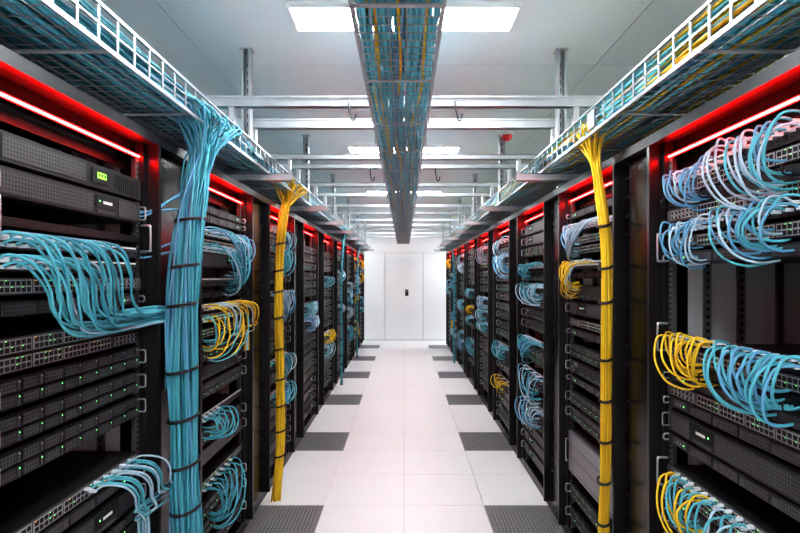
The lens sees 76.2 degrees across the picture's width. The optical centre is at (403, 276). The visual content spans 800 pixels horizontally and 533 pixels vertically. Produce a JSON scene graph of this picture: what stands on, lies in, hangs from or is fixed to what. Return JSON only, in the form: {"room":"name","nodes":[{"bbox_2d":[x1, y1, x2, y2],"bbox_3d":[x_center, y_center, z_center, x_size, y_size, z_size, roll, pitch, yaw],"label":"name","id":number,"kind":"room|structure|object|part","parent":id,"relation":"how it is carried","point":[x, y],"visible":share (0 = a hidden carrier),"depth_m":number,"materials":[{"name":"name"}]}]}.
{"room":"server room","nodes":[
{"label":"server room","id":0,"kind":"room"},
{"bbox_2d":[260,340,547,532],"bbox_3d":[0.000,1.740,5.700,6.400,0.060,16.200,0,0,0],"label":"floor","id":1,"kind":"structure","parent":0,"point":[403,466],"depth_m":4.75,"materials":[{"name":"grey tile"}]},
{"bbox_2d":[0,44,201,532],"bbox_3d":[-1.510,0.560,1.930,1.140,2.300,1.320,0,0,0],"label":"rack","id":2,"kind":"object","parent":1,"relation":"on","point":[89,194],"visible":0.9,"depth_m":1.73,"materials":[{"name":"black metal"}]},
{"bbox_3d":[-1.179,-0.037,1.700,0.203,0.044,0.773,0,0,0],"label":"patch panel","id":3,"kind":"part","parent":2,"relation":"part of","materials":[{"name":"white metal"}]},
{"bbox_3d":[-1.179,-0.097,1.700,0.203,0.044,0.773,0,0,0],"label":"patch panel","id":4,"kind":"part","parent":2,"relation":"part of","materials":[{"name":"white"}]},
{"bbox_2d":[0,195,151,252],"bbox_3d":[-1.407,-0.158,1.700,0.746,0.116,0.790,0,0,0],"label":"shelf","id":5,"kind":"object","parent":2,"relation":"attached to","point":[22,213],"depth_m":1.70,"materials":[{"name":"metal"}]},
{"bbox_2d":[202,166,270,532],"bbox_3d":[-1.502,0.560,3.250,1.156,2.300,1.320,0,0,0],"label":"rack","id":6,"kind":"object","parent":1,"relation":"on","point":[236,246],"visible":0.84,"depth_m":3.25,"materials":[{"name":"black metal"}]},
{"bbox_3d":[-1.179,0.028,3.020,0.203,0.044,0.773,0,0,0],"label":"patch panel","id":7,"kind":"part","parent":6,"relation":"part of","materials":[{"name":"white"}]},
{"bbox_3d":[-1.179,0.758,3.020,0.203,0.044,0.773,0,0,0],"label":"patch panel","id":8,"kind":"part","parent":6,"relation":"part of","materials":[{"name":"white"}]},
{"bbox_3d":[-1.179,0.168,3.020,0.203,0.044,0.773,0,0,0],"label":"patch panel","id":9,"kind":"part","parent":6,"relation":"part of","materials":[{"name":"white"}]},
{"bbox_3d":[-1.179,-0.242,3.020,0.203,0.044,0.773,0,0,0],"label":"patch panel","id":10,"kind":"part","parent":6,"relation":"part of","materials":[{"name":"white"}]},
{"bbox_2d":[225,173,292,181],"bbox_3d":[-0.990,-0.635,3.370,0.500,0.090,0.041,0,0,0],"label":"support bracket","id":11,"kind":"object","parent":6,"relation":"on","point":[241,177],"visible":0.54,"depth_m":3.35,"materials":[{"name":"metal"}]},
{"bbox_2d":[243,505,323,532],"bbox_3d":[-0.900,1.724,3.520,0.596,0.029,0.596,0,0,0],"label":"floor vent tile","id":12,"kind":"structure","parent":1,"relation":"on","point":[267,518],"depth_m":3.60,"materials":[{"name":"grey"}]},
{"bbox_2d":[263,201,303,498],"bbox_3d":[-1.515,0.560,4.570,1.131,2.300,1.320,0,0,0],"label":"rack","id":13,"kind":"object","parent":1,"relation":"on","point":[293,264],"visible":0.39,"depth_m":4.77,"materials":[{"name":"black metal"}]},
{"bbox_3d":[-1.179,0.963,4.340,0.203,0.044,0.773,0,0,0],"label":"patch panel","id":14,"kind":"part","parent":13,"relation":"part of","materials":[{"name":"black metal"}]},
{"bbox_3d":[-1.179,0.698,4.340,0.203,0.044,0.773,0,0,0],"label":"patch panel","id":15,"kind":"part","parent":13,"relation":"part of","materials":[{"name":"black metal"}]},
{"bbox_2d":[289,206,326,210],"bbox_3d":[-0.990,-0.635,4.900,0.500,0.090,0.041,0,0,0],"label":"support bracket","id":16,"kind":"object","parent":13,"relation":"on","point":[292,208],"visible":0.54,"depth_m":4.88,"materials":[{"name":"metal"}]},
{"bbox_2d":[299,220,323,441],"bbox_3d":[-1.514,0.560,5.890,1.131,2.300,1.320,0,0,0],"label":"rack","id":17,"kind":"object","parent":1,"relation":"on","point":[313,235],"visible":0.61,"depth_m":6.06,"materials":[{"name":"black metal"}]},
{"bbox_2d":[308,221,342,224],"bbox_3d":[-0.990,-0.635,6.200,0.500,0.090,0.041,0,0,0],"label":"support bracket","id":18,"kind":"object","parent":17,"relation":"on","point":[311,222],"visible":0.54,"depth_m":6.18,"materials":[{"name":"metal"}]},
{"bbox_2d":[295,432,348,450],"bbox_3d":[-0.900,1.724,5.320,0.596,0.029,0.596,0,0,0],"label":"floor vent tile","id":19,"kind":"structure","parent":1,"relation":"on","point":[312,441],"depth_m":5.30,"materials":[{"name":"grey"}]},
{"bbox_2d":[320,231,337,408],"bbox_3d":[-1.517,0.560,7.210,1.127,2.300,1.320,0,0,0],"label":"rack","id":20,"kind":"object","parent":1,"relation":"on","point":[330,242],"visible":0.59,"depth_m":7.40,"materials":[{"name":"black metal"}]},
{"bbox_2d":[323,230,352,233],"bbox_3d":[-0.990,-0.635,7.400,0.500,0.090,0.041,0,0,0],"label":"support bracket","id":21,"kind":"object","parent":20,"relation":"on","point":[327,231],"visible":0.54,"depth_m":7.38,"materials":[{"name":"metal"}]},
{"bbox_2d":[334,239,346,386],"bbox_3d":[-1.520,0.560,8.530,1.120,2.300,1.320,0,0,0],"label":"rack","id":22,"kind":"object","parent":1,"relation":"on","point":[344,287],"visible":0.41,"depth_m":8.73,"materials":[{"name":"black metal"}]},
{"bbox_2d":[336,237,360,239],"bbox_3d":[-0.990,-0.635,8.700,0.500,0.090,0.041,0,0,0],"label":"support bracket","id":23,"kind":"object","parent":22,"relation":"on","point":[339,238],"visible":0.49,"depth_m":8.68,"materials":[{"name":"metal"}]},
{"bbox_2d":[324,395,362,404],"bbox_3d":[-0.900,1.724,7.120,0.596,0.029,0.596,0,0,0],"label":"floor vent tile","id":24,"kind":"structure","parent":1,"relation":"on","point":[332,399],"depth_m":7.08,"materials":[{"name":"grey"}]},
{"bbox_2d":[344,244,353,370],"bbox_3d":[-1.515,0.560,9.850,1.130,2.300,1.320,0,0,0],"label":"rack","id":25,"kind":"object","parent":1,"relation":"on","point":[350,250],"visible":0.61,"depth_m":10.02,"materials":[{"name":"black metal"}]},
{"bbox_2d":[344,242,365,244],"bbox_3d":[-0.990,-0.635,10.000,0.500,0.090,0.041,0,0,0],"label":"support bracket","id":26,"kind":"object","parent":25,"relation":"on","point":[348,243],"visible":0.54,"depth_m":9.98,"materials":[{"name":"metal"}]},
{"bbox_2d":[352,248,359,358],"bbox_3d":[-1.516,0.560,11.170,1.128,2.300,1.320,0,0,0],"label":"rack","id":27,"kind":"object","parent":1,"relation":"on","point":[355,250],"visible":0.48,"depth_m":11.25,"materials":[{"name":"black metal"}]},
{"bbox_2d":[351,246,370,248],"bbox_3d":[-0.990,-0.635,11.300,0.500,0.090,0.041,0,0,0],"label":"support bracket","id":28,"kind":"object","parent":27,"relation":"on","point":[355,247],"visible":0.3,"depth_m":11.28,"materials":[{"name":"metal"}]},
{"bbox_2d":[343,372,370,377],"bbox_3d":[-0.900,1.724,8.920,0.596,0.029,0.596,0,0,0],"label":"floor vent tile","id":29,"kind":"structure","parent":1,"relation":"on","point":[345,374],"depth_m":8.95,"materials":[{"name":"grey"}]},
{"bbox_2d":[358,252,364,348],"bbox_3d":[-1.516,0.560,12.490,1.128,2.300,1.320,0,0,0],"label":"rack","id":30,"kind":"object","parent":1,"relation":"on","point":[362,269],"visible":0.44,"depth_m":12.66,"materials":[{"name":"black metal"}]},
{"bbox_2d":[356,249,373,250],"bbox_3d":[-0.990,-0.635,12.500,0.500,0.090,0.041,0,0,0],"label":"support bracket","id":31,"kind":"object","parent":30,"relation":"on","point":[356,249],"visible":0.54,"depth_m":12.48,"materials":[{"name":"metal"}]},
{"bbox_2d":[351,356,375,360],"bbox_3d":[-0.900,1.724,10.720,0.596,0.029,0.596,0,0,0],"label":"floor vent tile","id":32,"kind":"structure","parent":1,"relation":"on","point":[360,358],"depth_m":10.70,"materials":[{"name":"grey"}]},
{"bbox_2d":[360,345,379,347],"bbox_3d":[-0.900,1.724,12.520,0.596,0.029,0.596,0,0,0],"label":"floor vent tile","id":33,"kind":"structure","parent":1,"relation":"on","point":[361,346],"depth_m":12.56,"materials":[{"name":"grey"}]},
{"bbox_2d":[428,345,448,347],"bbox_3d":[0.900,1.724,12.520,0.596,0.029,0.596,0,0,0],"label":"floor vent tile","id":34,"kind":"structure","parent":1,"relation":"on","point":[429,346],"depth_m":12.56,"materials":[{"name":"grey"}]},
{"bbox_2d":[432,356,456,360],"bbox_3d":[0.900,1.724,10.720,0.596,0.029,0.596,0,0,0],"label":"floor vent tile","id":35,"kind":"structure","parent":1,"relation":"on","point":[435,358],"depth_m":10.71,"materials":[{"name":"grey"}]},
{"bbox_2d":[445,250,450,350],"bbox_3d":[1.517,0.560,11.810,1.125,2.300,1.240,0,0,0],"label":"rack","id":36,"kind":"object","parent":1,"relation":"on","point":[448,254],"visible":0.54,"depth_m":12.05,"materials":[{"name":"black metal"}]},
{"bbox_2d":[437,246,456,248],"bbox_3d":[0.990,-0.635,11.300,0.500,0.090,0.041,0,0,0],"label":"support bracket","id":37,"kind":"object","parent":36,"relation":"on","point":[438,247],"visible":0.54,"depth_m":11.28,"materials":[{"name":"metal"}]},
{"bbox_2d":[437,372,466,377],"bbox_3d":[0.900,1.724,8.920,0.596,0.029,0.596,0,0,0],"label":"floor vent tile","id":38,"kind":"structure","parent":1,"relation":"on","point":[440,374],"depth_m":8.88,"materials":[{"name":"grey"}]},
{"bbox_2d":[450,247,457,361],"bbox_3d":[1.518,0.560,10.570,1.124,2.300,1.240,0,0,0],"label":"rack","id":39,"kind":"object","parent":1,"relation":"on","point":[455,249],"visible":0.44,"depth_m":10.63,"materials":[{"name":"black metal"}]},
{"bbox_2d":[442,242,463,244],"bbox_3d":[0.990,-0.635,10.000,0.500,0.090,0.041,0,0,0],"label":"support bracket","id":40,"kind":"object","parent":39,"relation":"on","point":[443,243],"visible":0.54,"depth_m":9.98,"materials":[{"name":"metal"}]},
{"bbox_2d":[456,243,466,375],"bbox_3d":[1.514,0.560,9.330,1.133,2.300,1.240,0,0,0],"label":"rack","id":41,"kind":"object","parent":1,"relation":"on","point":[460,249],"visible":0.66,"depth_m":9.51,"materials":[{"name":"black metal"}]},
{"bbox_2d":[445,395,484,404],"bbox_3d":[0.900,1.724,7.120,0.596,0.029,0.596,0,0,0],"label":"floor vent tile","id":42,"kind":"structure","parent":1,"relation":"on","point":[452,399],"depth_m":7.08,"materials":[{"name":"grey"}]},
{"bbox_2d":[464,237,477,392],"bbox_3d":[1.516,0.560,8.090,1.128,2.300,1.240,0,0,0],"label":"rack","id":43,"kind":"object","parent":1,"relation":"on","point":[469,244],"visible":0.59,"depth_m":8.30,"materials":[{"name":"black metal"}]},
{"bbox_2d":[447,237,471,239],"bbox_3d":[0.990,-0.635,8.700,0.500,0.090,0.041,0,0,0],"label":"support bracket","id":44,"kind":"object","parent":43,"relation":"on","point":[448,238],"visible":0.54,"depth_m":8.68,"materials":[{"name":"metal"}]},
{"bbox_2d":[474,229,491,415],"bbox_3d":[1.516,0.560,6.850,1.128,2.300,1.240,0,0,0],"label":"rack","id":45,"kind":"object","parent":1,"relation":"on","point":[480,240],"visible":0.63,"depth_m":7.03,"materials":[{"name":"black metal"}]},
{"bbox_2d":[455,230,484,233],"bbox_3d":[0.990,-0.635,7.400,0.500,0.090,0.041,0,0,0],"label":"support bracket","id":46,"kind":"object","parent":45,"relation":"on","point":[456,231],"visible":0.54,"depth_m":7.38,"materials":[{"name":"metal"}]},
{"bbox_2d":[459,432,513,450],"bbox_3d":[0.900,1.724,5.320,0.596,0.029,0.596,0,0,0],"label":"floor vent tile","id":47,"kind":"structure","parent":1,"relation":"on","point":[471,441],"depth_m":5.30,"materials":[{"name":"grey"}]},
{"bbox_2d":[488,217,513,449],"bbox_3d":[1.518,0.560,5.610,1.123,2.300,1.240,0,0,0],"label":"rack","id":48,"kind":"object","parent":1,"relation":"on","point":[498,234],"visible":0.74,"depth_m":5.69,"materials":[{"name":"black metal"}]},
{"bbox_2d":[465,221,499,224],"bbox_3d":[0.990,-0.635,6.200,0.500,0.090,0.041,0,0,0],"label":"support bracket","id":49,"kind":"object","parent":48,"relation":"on","point":[466,222],"visible":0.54,"depth_m":6.18,"materials":[{"name":"metal"}]},
{"bbox_3d":[1.179,1.098,5.420,0.203,0.044,0.773,0,0,0],"label":"patch panel","id":50,"kind":"part","parent":48,"relation":"part of","materials":[{"name":"white"}]},
{"bbox_2d":[484,505,564,532],"bbox_3d":[0.900,1.724,3.520,0.596,0.029,0.596,0,0,0],"label":"floor vent tile","id":51,"kind":"structure","parent":1,"relation":"on","point":[502,518],"depth_m":3.60,"materials":[{"name":"grey"}]},
{"bbox_2d":[508,197,550,508],"bbox_3d":[1.512,0.560,4.370,1.136,2.300,1.240,0,0,0],"label":"rack","id":52,"kind":"object","parent":1,"relation":"on","point":[525,225],"visible":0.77,"depth_m":4.41,"materials":[{"name":"black metal"}]},
{"bbox_2d":[481,206,525,210],"bbox_3d":[0.990,-0.635,4.900,0.500,0.090,0.041,0,0,0],"label":"support bracket","id":53,"kind":"object","parent":52,"relation":"on","point":[483,208],"visible":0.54,"depth_m":4.88,"materials":[{"name":"metal"}]},
{"bbox_3d":[1.179,0.793,4.180,0.203,0.044,0.773,0,0,0],"label":"patch panel","id":54,"kind":"part","parent":52,"relation":"part of","materials":[{"name":"white"}]},
{"bbox_3d":[1.179,0.528,4.180,0.203,0.044,0.773,0,0,0],"label":"patch panel","id":55,"kind":"part","parent":52,"relation":"part of","materials":[{"name":"white"}]},
{"bbox_2d":[543,157,611,532],"bbox_3d":[1.504,0.560,3.130,1.151,2.300,1.240,0,0,0],"label":"rack","id":56,"kind":"object","parent":1,"relation":"on","point":[571,237],"visible":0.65,"depth_m":3.28,"materials":[{"name":"black metal"}]},
{"bbox_2d":[515,173,582,181],"bbox_3d":[0.990,-0.635,3.370,0.500,0.090,0.041,0,0,0],"label":"support bracket","id":57,"kind":"object","parent":56,"relation":"on","point":[519,177],"visible":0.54,"depth_m":3.35,"materials":[{"name":"metal"}]},
{"bbox_3d":[1.179,-0.072,2.940,0.203,0.044,0.773,0,0,0],"label":"patch panel","id":58,"kind":"part","parent":56,"relation":"part of","materials":[{"name":"white"}]},
{"bbox_3d":[1.179,-0.302,2.940,0.203,0.044,0.773,0,0,0],"label":"patch panel","id":59,"kind":"part","parent":56,"relation":"part of","materials":[{"name":"white"}]},
{"bbox_2d":[612,49,799,532],"bbox_3d":[1.504,0.560,1.890,1.152,2.300,1.240,0,0,0],"label":"rack","id":60,"kind":"object","parent":1,"relation":"on","point":[706,205],"visible":1,"depth_m":1.89,"materials":[{"name":"black metal"}]},
{"bbox_3d":[1.179,0.243,1.700,0.203,0.044,0.773,0,0,0],"label":"patch panel","id":61,"kind":"part","parent":60,"relation":"part of","materials":[{"name":"white"}]},
{"bbox_3d":[1.179,-0.192,1.700,0.203,0.044,0.773,0,0,0],"label":"patch panel","id":62,"kind":"part","parent":60,"relation":"part of","materials":[{"name":"white"}]},
{"bbox_3d":[1.179,-0.397,1.700,0.203,0.044,0.773,0,0,0],"label":"patch panel","id":63,"kind":"part","parent":60,"relation":"part of","materials":[{"name":"white"}]},
{"bbox_2d":[349,228,462,251],"bbox_3d":[0.000,0.190,13.850,6.600,3.040,0.100,0,0,0],"label":"wall","id":64,"kind":"structure","parent":0,"point":[378,244],"depth_m":13.80,"materials":[{"name":"white paint"}]},
{"bbox_2d":[361,251,447,339],"bbox_3d":[0.030,0.500,13.825,2.380,2.420,0.130,0,0,0],"label":"door","id":65,"kind":"structure","parent":64,"relation":"in","point":[405,291],"depth_m":13.80,"materials":[{"name":"white metal"}]},
{"bbox_2d":[65,0,799,227],"bbox_3d":[0.000,-1.370,5.700,6.400,0.080,16.200,0,0,0],"label":"ceiling","id":66,"kind":"structure","parent":0,"point":[605,40],"depth_m":3.13,"materials":[{"name":"grey"}]},
{"bbox_2d":[0,0,367,245],"bbox_3d":[-1.085,-0.752,6.554,0.382,0.137,12.712,0,0,0],"label":"cable tray","id":67,"kind":"object","parent":66,"relation":"hanging from","point":[49,46],"visible":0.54,"depth_m":1.79,"materials":[{"name":"metal"}]},
{"bbox_2d":[37,14,262,532],"bbox_3d":[-0.961,0.464,2.409,0.305,2.485,1.946,0,0,1],"label":"cable bundle","id":68,"kind":"object","parent":67,"relation":"hanging from","point":[181,329],"visible":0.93,"depth_m":2.20,"materials":[{"name":"teal plastic"}]},
{"bbox_2d":[271,178,307,501],"bbox_3d":[-0.968,0.464,4.239,0.287,2.487,1.795,0,0,0],"label":"cable bundle","id":69,"kind":"object","parent":67,"relation":"hanging from","point":[278,317],"visible":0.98,"depth_m":4.01,"materials":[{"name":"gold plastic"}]},
{"bbox_2d":[339,227,346,384],"bbox_3d":[-0.974,0.466,8.104,0.176,2.482,1.572,0,0,0],"label":"cable bundle","id":70,"kind":"object","parent":67,"relation":"hanging from","point":[343,235],"visible":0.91,"depth_m":8.05,"materials":[{"name":"teal plastic"}]},
{"bbox_2d":[355,241,360,357],"bbox_3d":[-0.984,0.464,10.761,0.164,2.485,1.782,0,0,0],"label":"cable bundle","id":71,"kind":"object","parent":67,"relation":"hanging from","point":[358,250],"visible":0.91,"depth_m":10.75,"materials":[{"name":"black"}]},
{"bbox_2d":[239,47,254,140],"bbox_3d":[-0.920,-1.068,2.990,0.070,0.525,0.070,0,0,0],"label":"hanger","id":72,"kind":"object","parent":66,"relation":"hanging from","point":[247,53],"depth_m":2.97,"materials":[{"name":"silver metal"}]},
{"bbox_2d":[302,135,310,191],"bbox_3d":[-0.920,-1.068,4.800,0.070,0.525,0.070,0,0,0],"label":"hanger","id":73,"kind":"object","parent":66,"relation":"hanging from","point":[306,138],"depth_m":4.82,"materials":[{"name":"silver metal"}]},
{"bbox_2d":[330,174,335,214],"bbox_3d":[-0.920,-1.068,6.600,0.070,0.525,0.070,0,0,0],"label":"hanger","id":74,"kind":"object","parent":66,"relation":"hanging from","point":[332,175],"depth_m":6.59,"materials":[{"name":"silver metal"}]},
{"bbox_2d":[346,197,349,227],"bbox_3d":[-0.920,-1.068,8.400,0.070,0.525,0.070,0,0,0],"label":"hanger","id":75,"kind":"object","parent":66,"relation":"hanging from","point":[347,198],"depth_m":8.42,"materials":[{"name":"grey metal"}]},
{"bbox_2d":[366,190,440,192],"bbox_3d":[0.000,-1.320,7.950,1.150,0.020,0.260,0,0,0],"label":"ceiling light panel","id":76,"kind":"object","parent":66,"relation":"in","point":[368,191],"depth_m":7.82,"materials":[{"name":"white plastic"}]},
{"bbox_2d":[285,2,522,31],"bbox_3d":[0.000,-1.320,2.600,1.150,0.020,0.260,0,0,0],"label":"ceiling light panel","id":77,"kind":"object","parent":66,"relation":"in","point":[305,16],"depth_m":2.58,"materials":[{"name":"white plastic"}]},
{"bbox_2d":[347,145,460,153],"bbox_3d":[0.000,-1.320,5.280,1.150,0.020,0.260,0,0,0],"label":"ceiling light panel","id":78,"kind":"object","parent":66,"relation":"in","point":[353,149],"depth_m":5.26,"materials":[{"name":"white plastic"}]},
{"bbox_2d":[351,228,456,235],"bbox_3d":[0.000,-0.895,10.208,2.140,0.170,0.056,0,0,0],"label":"beam","id":79,"kind":"structure","parent":66,"relation":"hanging from","point":[356,229],"depth_m":10.18,"materials":[{"name":"white metal"}]},
{"bbox_2d":[359,236,448,242],"bbox_3d":[0.000,-0.895,12.008,2.140,0.170,0.056,0,0,0],"label":"beam","id":80,"kind":"structure","parent":66,"relation":"hanging from","point":[359,236],"depth_m":11.98,"materials":[{"name":"white metal"}]},
{"bbox_2d":[269,154,538,175],"bbox_3d":[0.000,-0.895,4.058,2.140,0.170,0.056,0,0,0],"label":"beam","id":81,"kind":"structure","parent":66,"relation":"hanging from","point":[289,157],"depth_m":4.03,"materials":[{"name":"silver metal"}]},
{"bbox_2d":[345,224,462,232],"bbox_3d":[0.000,-0.895,9.308,2.140,0.170,0.056,0,0,0],"label":"beam","id":82,"kind":"structure","parent":66,"relation":"hanging from","point":[353,225],"depth_m":9.28,"materials":[{"name":"white metal"}]},
{"bbox_2d":[341,219,466,228],"bbox_3d":[0.000,-0.895,8.508,2.140,0.170,0.056,0,0,0],"label":"beam","id":83,"kind":"structure","parent":66,"relation":"hanging from","point":[341,219],"depth_m":8.48,"materials":[{"name":"white metal"}]},
{"bbox_2d":[201,96,606,125],"bbox_3d":[0.000,-0.895,2.711,2.140,0.170,0.071,0,0,0],"label":"beam","id":84,"kind":"structure","parent":66,"relation":"hanging from","point":[232,103],"depth_m":2.69,"materials":[{"name":"white metal"}]},
{"bbox_2d":[280,164,527,183],"bbox_3d":[0.000,-0.895,4.401,2.140,0.170,0.071,0,0,0],"label":"beam","id":85,"kind":"structure","parent":66,"relation":"hanging from","point":[509,167],"depth_m":4.38,"materials":[{"name":"white metal"}]},
{"bbox_2d":[311,193,496,206],"bbox_3d":[0.000,-0.895,5.908,2.140,0.170,0.056,0,0,0],"label":"beam","id":86,"kind":"structure","parent":66,"relation":"hanging from","point":[325,195],"depth_m":5.88,"materials":[{"name":"white metal"}]},
{"bbox_2d":[327,204,480,215],"bbox_3d":[0.000,-0.895,6.808,2.140,0.170,0.056,0,0,0],"label":"beam","id":87,"kind":"structure","parent":66,"relation":"hanging from","point":[328,205],"depth_m":6.78,"materials":[{"name":"white metal"}]},
{"bbox_2d":[337,212,470,222],"bbox_3d":[0.000,-0.895,7.608,2.140,0.170,0.056,0,0,0],"label":"beam","id":88,"kind":"structure","parent":66,"relation":"hanging from","point":[338,213],"depth_m":7.58,"materials":[{"name":"white metal"}]},
{"bbox_2d":[355,232,452,238],"bbox_3d":[0.000,-0.895,11.108,2.140,0.170,0.056,0,0,0],"label":"beam","id":89,"kind":"structure","parent":66,"relation":"hanging from","point":[361,233],"depth_m":11.08,"materials":[{"name":"white metal"}]},
{"bbox_2d":[301,183,507,198],"bbox_3d":[0.000,-0.895,5.278,2.140,0.170,0.056,0,0,0],"label":"beam","id":90,"kind":"structure","parent":66,"relation":"hanging from","point":[315,185],"depth_m":5.25,"materials":[{"name":"silver metal"}]},
{"bbox_2d":[228,119,581,144],"bbox_3d":[0.000,-0.895,3.105,2.140,0.170,0.062,0,0,0],"label":"beam","id":91,"kind":"structure","parent":66,"relation":"hanging from","point":[258,124],"depth_m":3.08,"materials":[{"name":"silver metal"}]},
{"bbox_2d":[458,197,461,227],"bbox_3d":[0.920,-1.068,8.400,0.070,0.525,0.070,0,0,0],"label":"hanger","id":92,"kind":"object","parent":66,"relation":"hanging from","point":[459,198],"depth_m":8.42,"materials":[{"name":"grey metal"}]},
{"bbox_2d":[472,174,477,214],"bbox_3d":[0.920,-1.068,6.600,0.070,0.525,0.070,0,0,0],"label":"hanger","id":93,"kind":"object","parent":66,"relation":"hanging from","point":[474,175],"depth_m":6.59,"materials":[{"name":"silver metal"}]},
{"bbox_2d":[497,135,504,191],"bbox_3d":[0.920,-1.068,4.800,0.070,0.525,0.070,0,0,0],"label":"hanger","id":94,"kind":"object","parent":66,"relation":"hanging from","point":[501,143],"depth_m":4.82,"materials":[{"name":"silver metal"}]},
{"bbox_2d":[501,131,513,141],"bbox_3d":[0.950,-1.292,4.700,0.120,0.075,0.120,0,0,0],"label":"beacon","id":95,"kind":"object","parent":66,"relation":"attached to","point":[506,136],"visible":1,"depth_m":4.67,"materials":[{"name":"red plastic"}]},
{"bbox_2d":[553,47,568,140],"bbox_3d":[0.920,-1.068,2.990,0.070,0.525,0.070,0,0,0],"label":"hanger","id":96,"kind":"object","parent":66,"relation":"hanging from","point":[560,53],"depth_m":2.97,"materials":[{"name":"silver metal"}]},
{"bbox_2d":[440,0,799,245],"bbox_3d":[1.085,-0.753,6.554,0.382,0.139,12.712,0,0,0],"label":"cable tray","id":97,"kind":"object","parent":66,"relation":"hanging from","point":[733,41],"visible":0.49,"depth_m":1.88,"materials":[{"name":"metal"}]},
{"bbox_2d":[434,249,451,250],"bbox_3d":[0.990,-0.635,12.500,0.500,0.090,0.041,0,0,0],"label":"support bracket","id":98,"kind":"object","parent":97,"relation":"attached to","point":[434,249],"visible":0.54,"depth_m":12.48,"materials":[{"name":"metal"}]},
{"bbox_2d":[449,240,455,362],"bbox_3d":[0.977,0.463,10.000,0.189,2.486,1.582,0,0,0],"label":"cable bundle","id":99,"kind":"object","parent":97,"relation":"hanging from","point":[453,263],"visible":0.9,"depth_m":10.11,"materials":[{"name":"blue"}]},
{"bbox_2d":[571,87,667,532],"bbox_3d":[0.978,0.465,2.689,0.202,2.483,1.546,0,0,2],"label":"cable bundle","id":100,"kind":"object","parent":97,"relation":"hanging from","point":[592,153],"visible":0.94,"depth_m":2.51,"materials":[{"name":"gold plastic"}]},
{"bbox_3d":[0.000,-0.895,0.905,2.140,0.170,0.062,0,0,0],"label":"beam","id":101,"kind":"structure","parent":66,"relation":"hanging from","visible":0},
{"bbox_2d":[348,0,446,243],"bbox_3d":[-0.020,-0.876,6.554,0.302,0.107,12.712,0,0,0],"label":"cable tray","id":102,"kind":"object","parent":101,"relation":"hanging from","point":[389,60],"visible":1,"depth_m":2.16,"materials":[{"name":"metal"}]}
]}

